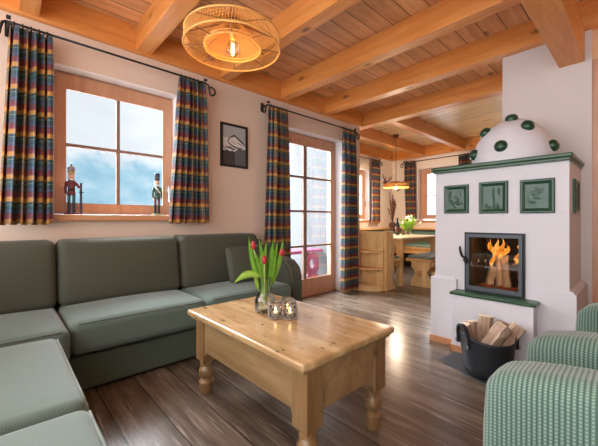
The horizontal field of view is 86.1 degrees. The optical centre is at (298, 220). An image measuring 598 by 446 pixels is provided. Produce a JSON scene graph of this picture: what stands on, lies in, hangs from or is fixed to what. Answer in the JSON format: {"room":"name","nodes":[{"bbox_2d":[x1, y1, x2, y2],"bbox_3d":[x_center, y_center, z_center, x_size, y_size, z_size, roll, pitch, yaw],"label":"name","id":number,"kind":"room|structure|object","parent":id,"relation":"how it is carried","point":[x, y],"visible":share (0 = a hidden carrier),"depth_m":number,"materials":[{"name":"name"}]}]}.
{"room":"traditional dwelling","nodes":[
{"label":"traditional dwelling","id":0,"kind":"room"},
{"bbox_2d":[0,10,359,287],"bbox_3d":[-1.216,-0.310,3.046,5.560,2.620,0.280,0,0,-43],"label":"wall","id":1,"kind":"structure","parent":0,"point":[237,196],"depth_m":3.17,"materials":[{"name":"paint"}]},
{"bbox_2d":[0,14,215,96],"bbox_3d":[-1.416,-1.259,2.578,1.584,0.158,0.134,0,0,-43],"label":"curtain rod","id":2,"kind":"object","parent":1,"relation":"attached to","point":[8,23],"visible":0.92,"depth_m":2.35,"materials":[{"name":"black metal"}]},
{"bbox_2d":[0,21,53,224],"bbox_3d":[-1.816,-0.635,2.135,0.282,1.333,0.110,0,0,-43],"label":"curtain","id":3,"kind":"object","parent":2,"relation":"hanging from","point":[27,160],"visible":1,"depth_m":2.12,"materials":[{"name":"multicoloured fabric"}]},
{"bbox_2d":[169,74,208,223],"bbox_3d":[-0.992,-0.637,2.899,0.358,1.330,0.110,0,0,-43],"label":"curtain","id":4,"kind":"object","parent":2,"relation":"hanging from","point":[189,190],"visible":1,"depth_m":2.89,"materials":[{"name":"multicoloured fabric"}]},
{"bbox_2d":[54,70,171,220],"bbox_3d":[-1.502,-0.575,2.693,0.936,1.154,0.268,0,0,-43],"label":"window","id":5,"kind":"structure","parent":1,"relation":"in","point":[63,81],"depth_m":2.65,"materials":[{"name":"brown wood"}]},
{"bbox_2d":[64,164,80,213],"bbox_3d":[-1.722,-0.239,2.429,0.104,0.385,0.066,0,0,-43],"label":"nutcracker","id":6,"kind":"object","parent":5,"relation":"on","point":[70,182],"visible":0.95,"depth_m":2.41,"materials":[{"name":"red paint"}]},
{"bbox_2d":[78,183,83,213],"bbox_3d":[-1.667,-0.167,2.444,0.023,0.241,0.039,0,0,33],"label":"sword","id":7,"kind":"object","parent":6,"relation":"attached to","point":[80,192],"visible":0.9,"depth_m":2.44,"materials":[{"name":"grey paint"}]},
{"bbox_2d":[151,173,162,214],"bbox_3d":[-1.265,-0.238,2.852,0.094,0.383,0.068,0,0,-43],"label":"nutcracker","id":8,"kind":"object","parent":5,"relation":"on","point":[156,190],"visible":0.97,"depth_m":2.83,"materials":[{"name":"multicoloured"}]},
{"bbox_2d":[54,62,176,140],"bbox_3d":[-1.490,-0.576,2.680,0.916,1.152,0.118,0,0,-43],"label":"trim","id":9,"kind":"structure","parent":1,"relation":"attached to","point":[61,67],"depth_m":2.66,"materials":[{"name":"white paint"}]},
{"bbox_2d":[0,0,361,126],"bbox_3d":[-0.995,-1.512,3.029,5.260,0.215,0.045,0,0,-43],"label":"ceiling beam","id":10,"kind":"structure","parent":1,"relation":"attached to","point":[66,15],"depth_m":2.77,"materials":[{"name":"brown wood"}]},
{"bbox_2d":[220,121,247,168],"bbox_3d":[-0.674,-0.777,3.341,0.321,0.445,0.022,0,0,-43],"label":"picture","id":11,"kind":"object","parent":1,"relation":"attached to","point":[233,138],"visible":1,"depth_m":3.34,"materials":[{"name":"black frame"},{"name":"paper"},{"name":"glass"}]},
{"bbox_2d":[223,124,245,148],"bbox_3d":[-0.679,-0.777,3.346,0.281,0.405,0.007,0,0,-43],"label":"print","id":12,"kind":"object","parent":11,"relation":"attached to","point":[234,136],"depth_m":3.34},
{"bbox_2d":[260,101,359,139],"bbox_3d":[0.197,-1.239,4.074,1.764,0.158,0.134,0,0,-43],"label":"curtain rod","id":13,"kind":"object","parent":1,"relation":"attached to","point":[262,104],"visible":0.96,"depth_m":3.80,"materials":[{"name":"black metal"}]},
{"bbox_2d":[264,104,290,257],"bbox_3d":[-0.249,-0.153,3.587,0.371,2.258,0.109,0,0,-43],"label":"curtain","id":14,"kind":"object","parent":13,"relation":"hanging from","point":[277,203],"visible":0.63,"depth_m":3.59,"materials":[{"name":"multicoloured fabric"}]},
{"bbox_2d":[340,127,358,291],"bbox_3d":[0.706,-0.150,4.475,0.346,2.263,0.113,0,0,-43],"label":"curtain","id":15,"kind":"object","parent":13,"relation":"hanging from","point":[349,267],"visible":1,"depth_m":4.41,"materials":[{"name":"multicoloured fabric"}]},
{"bbox_2d":[289,131,335,296],"bbox_3d":[0.061,-0.065,4.251,1.212,2.130,0.110,0,0,-43],"label":"door","id":16,"kind":"structure","parent":1,"relation":"in","point":[325,283],"depth_m":4.35,"materials":[{"name":"brown wood"}]},
{"bbox_2d":[289,127,341,289],"bbox_3d":[0.127,-0.065,4.180,1.212,2.130,0.118,0,0,-43],"label":"trim","id":17,"kind":"structure","parent":1,"relation":"attached to","point":[338,142],"depth_m":4.59,"materials":[{"name":"white paint"}]},
{"bbox_2d":[83,264,485,445],"bbox_3d":[0.888,1.060,2.645,9.300,0.120,6.070,0,0,-43],"label":"floor","id":18,"kind":"structure","parent":0,"point":[426,401],"depth_m":1.76,"materials":[{"name":"brown wood"}]},
{"bbox_2d":[0,233,301,445],"bbox_3d":[-0.718,0.564,1.609,2.975,0.872,2.495,0,0,-43],"label":"sofa","id":19,"kind":"object","parent":18,"relation":"on","point":[79,315],"visible":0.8,"depth_m":2.01,"materials":[{"name":"fabric"}]},
{"bbox_2d":[0,240,56,314],"bbox_3d":[-1.977,0.351,1.868,0.882,0.438,0.305,0,0,-43],"label":"cushion","id":20,"kind":"object","parent":19,"relation":"on","point":[28,268],"depth_m":1.98,"materials":[{"name":"fabric"}]},
{"bbox_2d":[0,307,69,359],"bbox_3d":[-1.736,0.649,1.609,0.882,0.212,0.680,0,0,-43],"label":"seat cushion","id":21,"kind":"object","parent":19,"relation":"on","point":[19,325],"depth_m":1.69,"materials":[{"name":"fabric"}]},
{"bbox_2d":[0,339,88,435],"bbox_3d":[-1.189,0.639,0.973,0.820,0.232,0.755,0,0,-43],"label":"seat cushion","id":22,"kind":"object","parent":19,"relation":"on","point":[38,382],"depth_m":1.04,"materials":[{"name":"fabric"}]},
{"bbox_2d":[0,411,102,445],"bbox_3d":[-0.684,0.639,0.427,0.818,0.232,0.717,0,0,-43],"label":"seat cushion","id":23,"kind":"object","parent":19,"relation":"on","point":[75,428],"depth_m":0.81,"materials":[{"name":"fabric"}]},
{"bbox_2d":[55,236,179,305],"bbox_3d":[-1.350,0.351,2.450,0.812,0.438,0.305,0,0,-43],"label":"cushion","id":24,"kind":"object","parent":19,"relation":"on","point":[87,270],"depth_m":2.30,"materials":[{"name":"fabric"}]},
{"bbox_2d":[58,290,205,354],"bbox_3d":[-1.143,0.649,2.227,0.812,0.212,0.580,0,0,-43],"label":"seat cushion","id":25,"kind":"object","parent":19,"relation":"on","point":[95,323],"depth_m":2.02,"materials":[{"name":"fabric"}]},
{"bbox_2d":[173,233,256,287],"bbox_3d":[-0.754,0.349,3.004,0.800,0.442,0.305,0,0,-43],"label":"cushion","id":26,"kind":"object","parent":19,"relation":"on","point":[202,261],"depth_m":2.78,"materials":[{"name":"fabric"}]},
{"bbox_2d":[180,280,290,305],"bbox_3d":[-0.545,0.649,2.782,0.804,0.212,0.580,0,0,-43],"label":"seat cushion","id":27,"kind":"object","parent":19,"relation":"on","point":[212,292],"depth_m":2.62,"materials":[{"name":"fabric"}]},
{"bbox_2d":[225,245,269,282],"bbox_3d":[-0.439,0.384,2.907,0.460,0.306,0.172,0,0,-43],"label":"pillow","id":28,"kind":"object","parent":19,"relation":"on","point":[237,258],"visible":0.59,"depth_m":2.77,"materials":[{"name":"fabric"}]},
{"bbox_2d":[187,294,393,445],"bbox_3d":[-0.093,0.759,1.714,0.620,0.482,0.984,0,0,-43],"label":"coffee table","id":29,"kind":"object","parent":18,"relation":"on","point":[309,362],"visible":0.91,"depth_m":1.46,"materials":[{"name":"brown wood"}]},
{"bbox_2d":[255,277,274,314],"bbox_3d":[-0.192,0.415,1.802,0.116,0.201,0.116,0,0,-43],"label":"vase","id":30,"kind":"object","parent":29,"relation":"on","point":[257,310],"visible":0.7,"depth_m":1.78,"materials":[{"name":"clear glass"}]},
{"bbox_2d":[233,236,284,303],"bbox_3d":[-0.222,0.278,1.795,0.283,0.381,0.076,0,0,-2],"label":"tulips","id":31,"kind":"object","parent":30,"relation":"in","point":[260,268],"visible":0.96,"depth_m":1.79,"materials":[{"name":"green plant"}]},
{"bbox_2d":[251,241,255,249],"bbox_3d":[-0.257,0.141,1.802,0.029,0.051,0.029,0,0,-43],"label":"flower","id":32,"kind":"object","parent":31,"relation":"on","point":[253,245],"depth_m":1.79,"materials":[{"name":"red plant"}]},
{"bbox_2d":[262,255,266,263],"bbox_3d":[-0.192,0.218,1.772,0.029,0.051,0.029,0,0,-43],"label":"flower","id":33,"kind":"object","parent":31,"relation":"on","point":[264,259],"depth_m":1.76,"materials":[{"name":"red plant"}]},
{"bbox_2d":[268,300,282,318],"bbox_3d":[-0.126,0.473,1.706,0.082,0.087,0.082,0,0,-43],"label":"candle jar","id":34,"kind":"object","parent":29,"relation":"on","point":[275,314],"visible":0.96,"depth_m":1.68,"materials":[{"name":"clear glass"}]},
{"bbox_2d":[280,297,294,310],"bbox_3d":[-0.064,0.473,1.771,0.082,0.087,0.082,0,0,-43],"label":"candle jar","id":35,"kind":"object","parent":29,"relation":"on","point":[282,299],"visible":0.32,"depth_m":1.76,"materials":[{"name":"clear glass"}]},
{"bbox_2d":[282,300,297,319],"bbox_3d":[-0.048,0.473,1.696,0.082,0.087,0.082,0,0,-43],"label":"candle jar","id":36,"kind":"object","parent":29,"relation":"on","point":[287,315],"visible":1,"depth_m":1.67,"materials":[{"name":"clear glass"}]},
{"bbox_2d":[354,231,383,291],"bbox_3d":[0.988,0.580,4.622,0.255,0.840,0.395,0,0,-43],"label":"corner shelf","id":37,"kind":"object","parent":18,"relation":"on","point":[371,250],"visible":0.97,"depth_m":4.64,"materials":[{"name":"brown wood"}]},
{"bbox_2d":[377,231,400,290],"bbox_3d":[0.996,0.575,5.114,0.424,0.850,1.175,0,0,-43],"label":"bench","id":38,"kind":"object","parent":18,"relation":"on","point":[390,260],"visible":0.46,"depth_m":4.59,"materials":[{"name":"brown wood"}]},
{"bbox_2d":[360,228,434,264],"bbox_3d":[2.215,0.565,5.921,2.300,0.790,2.470,0,0,-43],"label":"bench","id":39,"kind":"object","parent":18,"relation":"on","point":[417,247],"visible":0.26,"depth_m":6.88,"materials":[{"name":"brown wood"}]},
{"bbox_2d":[388,192,395,227],"bbox_3d":[2.155,-0.238,7.361,0.184,0.815,0.160,0,0,36],"label":"dried plant","id":40,"kind":"object","parent":39,"relation":"on","point":[391,224],"visible":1,"depth_m":7.33,"materials":[{"name":"brown plant"}]},
{"bbox_2d":[393,234,434,285],"bbox_3d":[1.763,0.632,5.584,1.380,0.735,0.850,0,0,-43],"label":"dining table","id":41,"kind":"object","parent":18,"relation":"on","point":[400,240],"visible":0.38,"depth_m":4.99,"materials":[{"name":"brown wood"}]},
{"bbox_2d":[395,218,399,234],"bbox_3d":[1.810,0.107,5.879,0.082,0.316,0.082,0,0,-43],"label":"wine bottle","id":42,"kind":"object","parent":41,"relation":"on","point":[397,226],"visible":0.99,"depth_m":5.85,"materials":[{"name":"black glass"}]},
{"bbox_3d":[2.004,0.159,5.869,0.128,0.208,0.128,0,0,-43],"label":"vase","id":43,"kind":"object","parent":41,"relation":"on","visible":0},
{"bbox_2d":[398,215,421,232],"bbox_3d":[2.034,0.067,5.833,0.425,0.342,0.354,0,0,-43],"label":"tulips","id":44,"kind":"object","parent":43,"relation":"in","point":[411,223],"visible":0.99,"depth_m":5.82,"materials":[{"name":"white plant"}]},
{"bbox_2d":[406,251,434,287],"bbox_3d":[2.182,0.763,5.161,1.220,0.474,0.400,0,0,-43],"label":"bench","id":45,"kind":"object","parent":18,"relation":"on","point":[421,262],"visible":0.51,"depth_m":4.82,"materials":[{"name":"brown wood"}]},
{"bbox_2d":[439,351,486,384],"bbox_3d":[1.224,0.998,2.104,0.397,0.004,0.580,0,0,-43],"label":"plate","id":46,"kind":"object","parent":18,"relation":"on","point":[454,360],"visible":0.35,"depth_m":2.25,"materials":[{"name":"metal"}]},
{"bbox_2d":[455,323,520,380],"bbox_3d":[1.225,0.834,2.088,0.352,0.320,0.343,0,0,-43],"label":"bucket","id":47,"kind":"object","parent":46,"relation":"on","point":[481,360],"visible":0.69,"depth_m":1.98,"materials":[{"name":"black metal"}]},
{"bbox_2d":[460,322,472,337],"bbox_3d":[1.113,0.803,2.099,0.102,0.260,0.071,0,0,21],"label":"log","id":48,"kind":"object","parent":47,"relation":"in","point":[468,325],"visible":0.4,"depth_m":2.08,"materials":[{"name":"brown wood"}]},
{"bbox_2d":[466,320,478,340],"bbox_3d":[1.163,0.803,2.148,0.077,0.260,0.079,0,0,-17],"label":"log","id":49,"kind":"object","parent":47,"relation":"in","point":[475,335],"visible":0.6,"depth_m":2.13,"materials":[{"name":"brown wood"}]},
{"bbox_2d":[477,314,493,341],"bbox_3d":[1.250,0.783,2.170,0.123,0.285,0.098,0,0,-40],"label":"log","id":50,"kind":"object","parent":47,"relation":"in","point":[485,322],"visible":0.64,"depth_m":2.15,"materials":[{"name":"brown wood"}]},
{"bbox_2d":[481,321,512,345],"bbox_3d":[1.220,0.787,2.047,0.259,0.282,0.104,0,0,0],"label":"log","id":51,"kind":"object","parent":47,"relation":"in","point":[499,332],"visible":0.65,"depth_m":2.01,"materials":[{"name":"brown wood"}]},
{"bbox_2d":[496,319,508,326],"bbox_3d":[1.341,0.804,2.159,0.160,0.264,0.071,0,0,-16],"label":"log","id":52,"kind":"object","parent":47,"relation":"in","point":[504,323],"visible":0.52,"depth_m":2.14,"materials":[{"name":"brown wood"}]},
{"bbox_2d":[501,322,525,345],"bbox_3d":[1.332,0.792,2.058,0.253,0.275,0.107,0,0,-3],"label":"log","id":53,"kind":"object","parent":47,"relation":"in","point":[517,332],"visible":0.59,"depth_m":2.03,"materials":[{"name":"brown wood"}]},
{"bbox_2d":[429,114,587,360],"bbox_3d":[1.589,0.098,2.496,0.695,1.804,0.949,0,0,-43],"label":"stove","id":54,"kind":"object","parent":18,"relation":"on","point":[517,188],"visible":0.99,"depth_m":2.27,"materials":[{"name":"paint"}]},
{"bbox_2d":[485,266,495,285],"bbox_3d":[1.531,0.442,2.554,0.068,0.158,0.068,0,0,10],"label":"log","id":55,"kind":"object","parent":54,"relation":"in","point":[491,275],"visible":0.96,"depth_m":2.54,"materials":[{"name":"brown wood"}]},
{"bbox_2d":[449,289,539,307],"bbox_3d":[1.392,0.553,2.307,0.149,0.021,0.546,0,0,-43],"label":"shelf","id":56,"kind":"object","parent":54,"relation":"attached to","point":[518,301],"depth_m":2.26,"materials":[{"name":"green ceramic"}]},
{"bbox_2d":[478,283,517,290],"bbox_3d":[1.548,0.514,2.470,0.145,0.028,0.291,0,0,-43],"label":"embers","id":57,"kind":"object","parent":54,"relation":"on","point":[486,285],"visible":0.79,"depth_m":2.46},
{"bbox_2d":[495,251,503,286],"bbox_3d":[1.574,0.379,2.511,0.058,0.275,0.057,0,0,16],"label":"log","id":58,"kind":"object","parent":54,"relation":"in","point":[498,276],"visible":0.49,"depth_m":2.49,"materials":[{"name":"brown wood"}]},
{"bbox_2d":[487,238,517,265],"bbox_3d":[1.568,0.241,2.449,0.066,0.242,0.244,0,0,-43],"label":"fire","id":59,"kind":"object","parent":54,"relation":"in","point":[496,250],"visible":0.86,"depth_m":2.47,"materials":[{"name":"orange"}]},
{"bbox_2d":[500,255,511,287],"bbox_3d":[1.593,0.394,2.473,0.075,0.251,0.079,0,0,9],"label":"log","id":60,"kind":"object","parent":54,"relation":"in","point":[504,261],"visible":0.88,"depth_m":2.45,"materials":[{"name":"brown wood"}]},
{"bbox_2d":[483,361,597,445],"bbox_3d":[0.643,0.540,0.365,0.830,0.920,0.966,0,0,-43],"label":"armchair","id":61,"kind":"object","parent":18,"relation":"on","point":[528,403],"visible":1,"depth_m":0.79,"materials":[{"name":"green fabric"}]},
{"bbox_2d":[526,303,597,369],"bbox_3d":[1.421,0.540,1.021,0.830,0.920,0.966,0,0,-37],"label":"armchair","id":62,"kind":"object","parent":18,"relation":"on","point":[578,348],"visible":0.43,"depth_m":1.08,"materials":[{"name":"green fabric"}]},
{"bbox_2d":[289,143,326,275],"bbox_3d":[0.233,-0.310,5.366,0.280,2.620,1.149,0,0,-43],"label":"wall","id":63,"kind":"structure","parent":0,"point":[316,158],"depth_m":5.19,"materials":[{"name":"glass"}]},
{"bbox_2d":[69,0,582,151],"bbox_3d":[1.218,-1.680,2.951,8.400,0.120,6.070,0,0,-43],"label":"ceiling","id":64,"kind":"structure","parent":0,"point":[364,19],"depth_m":3.00,"materials":[{"name":"brown wood"}]},
{"bbox_2d":[18,0,41,16],"bbox_3d":[-0.402,-1.520,0.632,0.110,0.200,4.274,0,0,-43],"label":"ceiling beam","id":65,"kind":"structure","parent":64,"relation":"attached to","point":[33,7],"depth_m":2.12,"materials":[{"name":"brown wood"}]},
{"bbox_2d":[136,0,199,54],"bbox_3d":[0.142,-1.520,1.137,0.125,0.200,4.274,0,0,-43],"label":"ceiling beam","id":66,"kind":"structure","parent":64,"relation":"attached to","point":[162,17],"depth_m":2.35,"materials":[{"name":"brown wood"}]},
{"bbox_2d":[182,0,280,71],"bbox_3d":[-0.362,-1.258,1.751,0.523,0.723,0.523,0,0,-43],"label":"pendant lamp","id":67,"kind":"object","parent":64,"relation":"hanging from","point":[219,21],"visible":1,"depth_m":1.73,"materials":[{"name":"wicker"}]},
{"bbox_2d":[220,0,360,80],"bbox_3d":[0.705,-1.520,1.659,0.110,0.200,4.274,0,0,-43],"label":"ceiling beam","id":68,"kind":"structure","parent":64,"relation":"attached to","point":[300,18],"depth_m":2.40,"materials":[{"name":"brown wood"}]},
{"bbox_2d":[360,128,424,155],"bbox_3d":[1.748,-1.520,6.129,2.608,0.200,0.110,0,0,-43],"label":"joist","id":69,"kind":"object","parent":64,"relation":"attached to","point":[372,135],"visible":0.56,"depth_m":6.06,"materials":[{"name":"brown wood"}]},
{"bbox_2d":[383,134,408,189],"bbox_3d":[1.834,-1.101,6.052,0.482,1.038,0.482,0,0,-43],"label":"pendant lamp","id":70,"kind":"object","parent":64,"relation":"hanging from","point":[395,185],"visible":1,"depth_m":5.97,"materials":[{"name":"wicker"}]},
{"bbox_2d":[281,0,521,100],"bbox_3d":[1.280,-1.520,2.193,0.110,0.200,4.274,0,0,-43],"label":"ceiling beam","id":71,"kind":"structure","parent":64,"relation":"attached to","point":[444,17],"depth_m":2.64,"materials":[{"name":"brown wood"}]},
{"bbox_2d":[390,117,464,149],"bbox_3d":[2.313,-1.520,5.521,2.608,0.200,0.110,0,0,-43],"label":"joist","id":72,"kind":"object","parent":64,"relation":"attached to","point":[416,125],"visible":0.76,"depth_m":5.38,"materials":[{"name":"brown wood"}]},
{"bbox_2d":[360,72,502,129],"bbox_3d":[1.331,-1.520,4.553,0.145,0.200,3.182,0,0,-43],"label":"ceiling beam","id":73,"kind":"structure","parent":64,"relation":"attached to","point":[490,86],"depth_m":4.02,"materials":[{"name":"brown wood"}]},
{"bbox_2d":[325,0,597,114],"bbox_3d":[1.834,-1.520,2.706,0.110,0.200,4.274,0,0,-43],"label":"ceiling beam","id":74,"kind":"structure","parent":64,"relation":"attached to","point":[525,36],"depth_m":3.03,"materials":[{"name":"brown wood"}]},
{"bbox_2d":[360,154,391,228],"bbox_3d":[1.185,-0.310,6.841,3.119,2.620,0.280,0,0,-43],"label":"wall","id":75,"kind":"structure","parent":0,"point":[386,169],"depth_m":7.30,"materials":[{"name":"paint"}]},
{"bbox_2d":[360,168,368,220],"bbox_3d":[0.902,-0.545,6.465,1.615,1.110,0.115,0,0,-43],"label":"trim","id":76,"kind":"structure","parent":75,"relation":"attached to","point":[365,170],"depth_m":7.00,"materials":[{"name":"white paint"}]},
{"bbox_2d":[360,170,370,221],"bbox_3d":[0.882,-0.532,6.486,1.635,1.135,0.230,0,0,-43],"label":"window","id":77,"kind":"structure","parent":75,"relation":"in","point":[362,173],"depth_m":7.00,"materials":[{"name":"brown wood"}]},
{"bbox_2d":[360,143,392,160],"bbox_3d":[1.175,-1.512,6.611,2.795,0.215,0.045,0,0,-43],"label":"trim","id":78,"kind":"structure","parent":75,"relation":"attached to","point":[368,150],"depth_m":7.08,"materials":[{"name":"brown wood"}]},
{"bbox_3d":[1.237,-1.276,6.607,1.594,0.158,0.134,0,0,-43],"label":"curtain rod","id":79,"kind":"object","parent":75,"relation":"attached to","visible":0},
{"bbox_2d":[371,159,380,222],"bbox_3d":[1.668,-0.632,6.935,0.314,1.376,0.115,0,0,-43],"label":"curtain","id":80,"kind":"object","parent":79,"relation":"hanging from","point":[376,172],"visible":1,"depth_m":6.88,"materials":[{"name":"multicoloured fabric"}]},
{"bbox_2d":[392,149,474,227],"bbox_3d":[4.282,-0.310,5.588,0.280,2.620,5.770,0,0,-43],"label":"wall","id":81,"kind":"structure","parent":0,"point":[397,171],"depth_m":7.16,"materials":[{"name":"paint"}]},
{"bbox_2d":[400,153,468,167],"bbox_3d":[2.910,-1.276,6.764,0.134,0.158,1.634,0,0,-43],"label":"curtain rod","id":82,"kind":"object","parent":81,"relation":"attached to","point":[467,153],"visible":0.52,"depth_m":6.80,"materials":[{"name":"black metal"}]},
{"bbox_2d":[404,161,415,221],"bbox_3d":[2.484,-0.642,7.146,0.109,1.356,0.260,0,0,-43],"label":"curtain","id":83,"kind":"object","parent":82,"relation":"hanging from","point":[409,168],"visible":0.94,"depth_m":7.14,"materials":[{"name":"multicoloured fabric"}]},
{"bbox_2d":[458,153,470,164],"bbox_3d":[3.265,-0.642,6.303,0.111,1.356,0.273,0,0,-43],"label":"curtain","id":84,"kind":"object","parent":82,"relation":"hanging from","point":[463,159],"visible":0.14,"depth_m":6.30,"materials":[{"name":"multicoloured fabric"}]},
{"bbox_2d":[393,137,480,160],"bbox_3d":[3.279,-1.512,6.431,0.045,0.215,3.170,0,0,-43],"label":"trim","id":85,"kind":"structure","parent":81,"relation":"attached to","point":[471,143],"depth_m":6.77,"materials":[{"name":"brown wood"}]},
{"bbox_2d":[418,165,457,221],"bbox_3d":[3.010,-0.555,6.880,0.230,1.190,0.895,0,0,-43],"label":"window","id":86,"kind":"structure","parent":81,"relation":"in","point":[424,172],"depth_m":7.13,"materials":[{"name":"brown wood"}]},
{"bbox_2d":[418,164,457,220],"bbox_3d":[2.989,-0.570,6.860,0.115,1.160,0.875,0,0,-43],"label":"trim","id":87,"kind":"structure","parent":81,"relation":"attached to","point":[454,164],"depth_m":7.16,"materials":[{"name":"white paint"}]},
{"bbox_2d":[503,29,597,304],"bbox_3d":[2.235,-0.310,2.826,0.700,2.620,0.580,0,0,-43],"label":"wall","id":88,"kind":"structure","parent":0,"point":[535,89],"depth_m":2.50,"materials":[{"name":"paint"}]},
{"bbox_2d":[521,0,584,67],"bbox_3d":[0.442,-1.308,0.927,4.510,0.225,0.154,0,0,-43],"label":"ceiling beam","id":89,"kind":"structure","parent":88,"relation":"attached to","point":[558,23],"depth_m":2.02,"materials":[{"name":"brown wood"}]},
{"bbox_2d":[592,58,597,302],"bbox_3d":[2.240,-0.100,2.386,0.070,2.200,0.072,0,0,-43],"label":"trim","id":90,"kind":"structure","parent":88,"relation":"attached to","point":[594,61],"depth_m":2.38,"materials":[{"name":"brown wood"}]},
{"label":"outside","id":91,"kind":"structure","parent":0,"visible":0},
{"bbox_2d":[66,90,161,214],"bbox_3d":[-29.274,-25.296,68.323,130.000,58.592,30.000,0,0,-43],"label":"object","id":92,"kind":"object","parent":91,"point":[90,119],"visible":0.11,"depth_m":61.22,"materials":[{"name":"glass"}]},
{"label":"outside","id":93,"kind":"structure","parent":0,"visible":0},
{"bbox_3d":[-20.680,1.210,10.293,23.675,0.180,36.780,0,0,-43],"label":"terrace","id":94,"kind":"object","parent":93,"visible":0},
{"bbox_2d":[291,248,322,277],"bbox_3d":[-0.175,0.780,4.666,1.190,0.680,0.320,0,0,-43],"label":"garden bench","id":95,"kind":"object","parent":94,"relation":"on","point":[311,272],"visible":0.32,"depth_m":4.83,"materials":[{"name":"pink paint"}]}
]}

